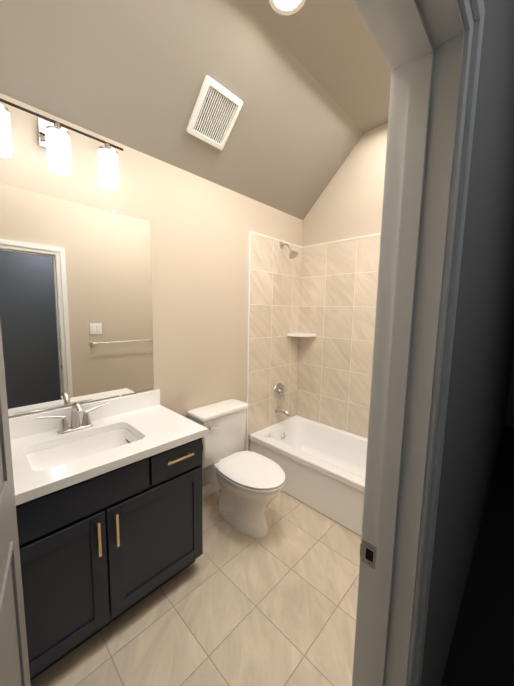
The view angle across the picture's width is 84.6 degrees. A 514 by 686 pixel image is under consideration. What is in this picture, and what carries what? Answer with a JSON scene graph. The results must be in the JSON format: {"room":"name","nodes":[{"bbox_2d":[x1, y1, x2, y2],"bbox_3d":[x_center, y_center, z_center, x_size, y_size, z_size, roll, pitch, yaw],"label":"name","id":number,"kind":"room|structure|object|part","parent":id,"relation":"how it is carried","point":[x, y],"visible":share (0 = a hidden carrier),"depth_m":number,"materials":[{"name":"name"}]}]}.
{"room":"bathroom","nodes":[
{"label":"bathroom","id":0,"kind":"room"},
{"bbox_2d":[0,93,302,485],"bbox_3d":[-0.506,-0.311,2.109,0.116,3.160,2.892,7,9,44],"label":"wall","id":1,"kind":"structure","parent":0,"point":[200,228],"depth_m":2.00,"materials":[{"name":"paint"}]},
{"bbox_2d":[0,98,122,189],"bbox_3d":[-0.961,-0.945,1.359,0.148,0.250,0.600,7,9,44],"label":"sconce","id":2,"kind":"object","parent":1,"relation":"attached to","point":[54,140],"visible":1,"depth_m":1.33,"materials":[{"name":"white glass"}]},
{"bbox_2d":[0,184,153,416],"bbox_3d":[-1.024,-0.197,1.491,0.008,1.100,0.980,7,9,44],"label":"mirror","id":3,"kind":"object","parent":1,"relation":"attached to","point":[76,302],"visible":0.88,"depth_m":1.52,"materials":[{"name":"grey mirror"}]},
{"bbox_2d":[202,483,218,498],"bbox_3d":[-0.398,1.206,2.327,0.014,0.100,0.848,7,9,44],"label":"baseboard","id":4,"kind":"structure","parent":1,"relation":"attached to","point":[208,489],"depth_m":2.31,"materials":[{"name":"white"}]},
{"bbox_2d":[246,231,250,450],"bbox_3d":[-0.081,0.138,2.519,0.012,2.192,0.012,7,9,44],"label":"trim","id":5,"kind":"structure","parent":1,"relation":"attached to","point":[248,338],"depth_m":2.49,"materials":[{"name":"white"}]},
{"bbox_2d":[248,233,301,434],"bbox_3d":[0.192,-0.072,2.778,0.009,1.799,0.765,7,9,44],"label":"wall tile","id":6,"kind":"structure","parent":1,"relation":"attached to","point":[275,287],"depth_m":2.72,"materials":[{"name":"beige tile"}]},
{"bbox_2d":[274,383,285,400],"bbox_3d":[0.249,0.496,2.856,0.068,0.173,0.170,7,9,44],"label":"shower valve","id":7,"kind":"object","parent":6,"relation":"attached to","point":[279,389],"visible":1,"depth_m":2.85,"materials":[{"name":"silver metal"}]},
{"bbox_2d":[275,406,289,416],"bbox_3d":[0.266,0.689,2.829,0.164,0.078,0.068,7,9,44],"label":"tub spout","id":8,"kind":"object","parent":6,"relation":"attached to","point":[282,410],"visible":1,"depth_m":2.82,"materials":[{"name":"silver metal"}]},
{"bbox_2d":[280,242,297,258],"bbox_3d":[0.302,-0.874,2.647,0.185,0.171,0.090,7,9,44],"label":"shower head","id":9,"kind":"object","parent":6,"relation":"attached to","point":[293,254],"visible":1,"depth_m":2.63},
{"bbox_2d":[251,231,301,247],"bbox_3d":[0.209,-0.971,2.676,0.012,0.012,0.765,7,9,44],"label":"trim","id":10,"kind":"structure","parent":1,"relation":"attached to","point":[275,239],"depth_m":2.63,"materials":[{"name":"white"}]},
{"bbox_2d":[30,490,360,685],"bbox_3d":[0.065,1.384,1.714,1.756,0.100,2.860,7,9,44],"label":"floor","id":11,"kind":"structure","parent":0,"point":[231,605],"depth_m":1.40,"materials":[{"name":"tile"}]},
{"bbox_2d":[9,389,207,680],"bbox_3d":[-0.836,0.835,1.411,0.576,1.026,1.043,7,9,44],"label":"bathroom vanity","id":12,"kind":"object","parent":11,"relation":"on","point":[108,496],"visible":1,"depth_m":1.29,"materials":[{"name":"grey wood"}]},
{"bbox_3d":[-0.835,1.002,1.070,0.019,0.534,0.494,7,9,44],"label":"door","id":13,"kind":"part","parent":12,"relation":"part of","materials":[{"name":"grey wood"}]},
{"bbox_2d":[9,389,207,505],"bbox_3d":[-0.834,0.448,1.372,0.563,0.145,1.043,7,9,44],"label":"countertop","id":14,"kind":"structure","parent":12,"relation":"on","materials":[{"name":"white stone"}]},
{"bbox_2d":[35,402,107,433],"bbox_3d":[-0.944,0.387,1.482,0.136,0.156,0.337,7,9,44],"label":"faucet","id":15,"kind":"object","parent":14,"relation":"on","point":[87,426],"depth_m":1.50,"materials":[{"name":"silver metal"}]},
{"bbox_2d":[26,429,140,470],"bbox_3d":[-0.823,0.595,1.385,0.344,0.150,0.504,7,9,44],"label":"sink","id":16,"kind":"object","parent":14,"relation":"in","point":[59,453],"depth_m":1.47,"materials":[{"name":"white ceramic"}]},
{"bbox_3d":[-0.505,0.738,1.345,0.028,0.290,0.469,7,9,44],"label":"handle","id":17,"kind":"part","parent":12,"relation":"part of","materials":[{"name":"gold metal"}]},
{"bbox_3d":[-0.486,0.968,1.430,0.019,0.534,0.494,7,9,44],"label":"door","id":18,"kind":"part","parent":12,"relation":"part of","materials":[{"name":"grey wood"}]},
{"bbox_3d":[-0.409,0.607,1.463,0.019,0.147,0.291,7,9,44],"label":"drawer","id":19,"kind":"part","parent":12,"relation":"part of","materials":[{"name":"grey wood"}]},
{"bbox_2d":[187,398,284,537],"bbox_3d":[-0.115,0.902,2.053,0.741,0.777,0.464,7,9,44],"label":"toilet","id":20,"kind":"object","parent":11,"relation":"on","point":[249,485],"visible":0.85,"depth_m":2.01,"materials":[{"name":"white ceramic"}]},
{"bbox_3d":[-0.298,0.708,2.213,0.194,0.350,0.444,7,9,44],"label":"tank","id":21,"kind":"part","parent":20,"relation":"part of","materials":[{"name":"white ceramic"}]},
{"bbox_3d":[-0.293,0.513,2.190,0.212,0.041,0.464,7,9,44],"label":"tank lid","id":22,"kind":"part","parent":20,"relation":"part of","materials":[{"name":"white ceramic"}]},
{"bbox_3d":[-0.028,0.902,1.969,0.500,0.018,0.376,7,9,44],"label":"seat","id":23,"kind":"part","parent":20,"relation":"part of","materials":[{"name":"white plastic"}]},
{"bbox_3d":[-0.030,0.876,1.968,0.502,0.028,0.374,7,9,44],"label":"lid","id":24,"kind":"part","parent":20,"relation":"part of","materials":[{"name":"white plastic"}]},
{"bbox_2d":[249,415,367,535],"bbox_3d":[0.730,1.080,2.379,1.537,0.380,0.740,7,9,44],"label":"bathtub","id":25,"kind":"object","parent":11,"relation":"on","point":[322,466],"visible":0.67,"depth_m":2.35,"materials":[{"name":"white ceramic"}]},
{"bbox_2d":[0,0,390,219],"bbox_3d":[0.111,-1.452,1.403,1.772,0.914,2.892,7,9,44],"label":"ceiling","id":26,"kind":"structure","parent":0,"point":[308,83],"depth_m":1.57,"materials":[{"name":"paint"}]},
{"bbox_2d":[186,75,242,149],"bbox_3d":[-0.261,-1.405,1.754,0.224,0.220,0.280,7,9,44],"label":"fan","id":27,"kind":"object","parent":26,"relation":"attached to","point":[215,112],"visible":1,"depth_m":1.73,"materials":[{"name":"white plastic"}]},
{"bbox_2d":[269,0,305,15],"bbox_3d":[0.150,-1.702,1.382,0.190,0.010,0.190,7,9,44],"label":"recessed light","id":28,"kind":"object","parent":26,"relation":"in","point":[278,10],"depth_m":1.43,"materials":[{"name":"white plastic"}]},
{"bbox_3d":[0.150,-1.700,1.383,0.136,0.001,0.136,7,9,44],"label":"recessed ceiling light lens","id":29,"kind":"part","parent":28,"relation":"part of","materials":[{"name":"white plastic"}]},
{"bbox_2d":[298,123,387,437],"bbox_3d":[1.095,-0.325,2.492,1.656,3.160,0.116,7,9,44],"label":"wall","id":30,"kind":"structure","parent":0,"point":[348,204],"depth_m":2.53,"materials":[{"name":"paint"}]},
{"bbox_2d":[287,333,315,336],"bbox_3d":[0.457,-0.080,2.894,0.210,0.022,0.210,7,9,44],"label":"corner shelf","id":31,"kind":"object","parent":30,"relation":"attached to","point":[302,335],"visible":0.98,"depth_m":2.85,"materials":[{"name":"white stone"}]},
{"bbox_2d":[296,234,380,437],"bbox_3d":[1.004,-0.028,2.521,1.522,1.799,0.009,7,9,44],"label":"wall tile","id":32,"kind":"structure","parent":30,"relation":"attached to","point":[339,286],"depth_m":2.72,"materials":[{"name":"beige tile"}]},
{"bbox_2d":[302,233,380,247],"bbox_3d":[1.020,-0.928,2.419,1.522,0.012,0.012,7,9,44],"label":"trim","id":33,"kind":"structure","parent":30,"relation":"attached to","point":[342,240],"depth_m":2.62,"materials":[{"name":"white"}]},
{"bbox_2d":[421,0,513,685],"bbox_3d":[1.925,-0.070,2.189,0.002,2.750,4.340,7,9,44],"label":"wall","id":34,"kind":"structure","parent":0,"point":[482,355],"depth_m":0.98,"materials":[{"name":"paint"}]},
{"bbox_2d":[441,426,513,685],"bbox_3d":[1.440,1.492,0.949,1.294,0.104,7.200,7,9,44],"label":"floor","id":35,"kind":"structure","parent":0,"point":[481,652],"depth_m":1.51,"materials":[{"name":"black"}]},
{"bbox_2d":[504,350,513,427],"bbox_3d":[3.896,-0.191,3.364,1.194,2.800,0.100,7,9,44],"label":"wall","id":36,"kind":"structure","parent":0,"point":[509,419],"depth_m":3.83,"materials":[{"name":"paint"}]},
{"bbox_3d":[0.070,-1.110,0.203,0.116,1.128,0.800,7,9,44],"label":"wall","id":37,"kind":"structure","parent":0,"visible":0},
{"bbox_2d":[0,321,30,685],"bbox_3d":[-0.471,0.438,0.461,0.747,2.015,0.186,7,9,44],"label":"door","id":38,"kind":"structure","parent":37,"relation":"in","point":[14,665],"depth_m":0.67,"materials":[{"name":"grey"}]},
{"bbox_2d":[360,540,376,569],"bbox_3d":[0.276,0.516,0.694,0.042,0.058,0.014,7,9,44],"label":"strike plate","id":39,"kind":"object","parent":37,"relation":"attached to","point":[368,553],"visible":1,"depth_m":0.69,"materials":[{"name":"silver metal"}]},
{"bbox_2d":[351,0,484,685],"bbox_3d":[0.042,0.432,0.376,0.150,2.088,0.912,7,9,44],"label":"door frame","id":40,"kind":"structure","parent":37,"relation":"attached to","point":[430,50],"depth_m":0.59,"materials":[{"name":"white wood"}]}
]}

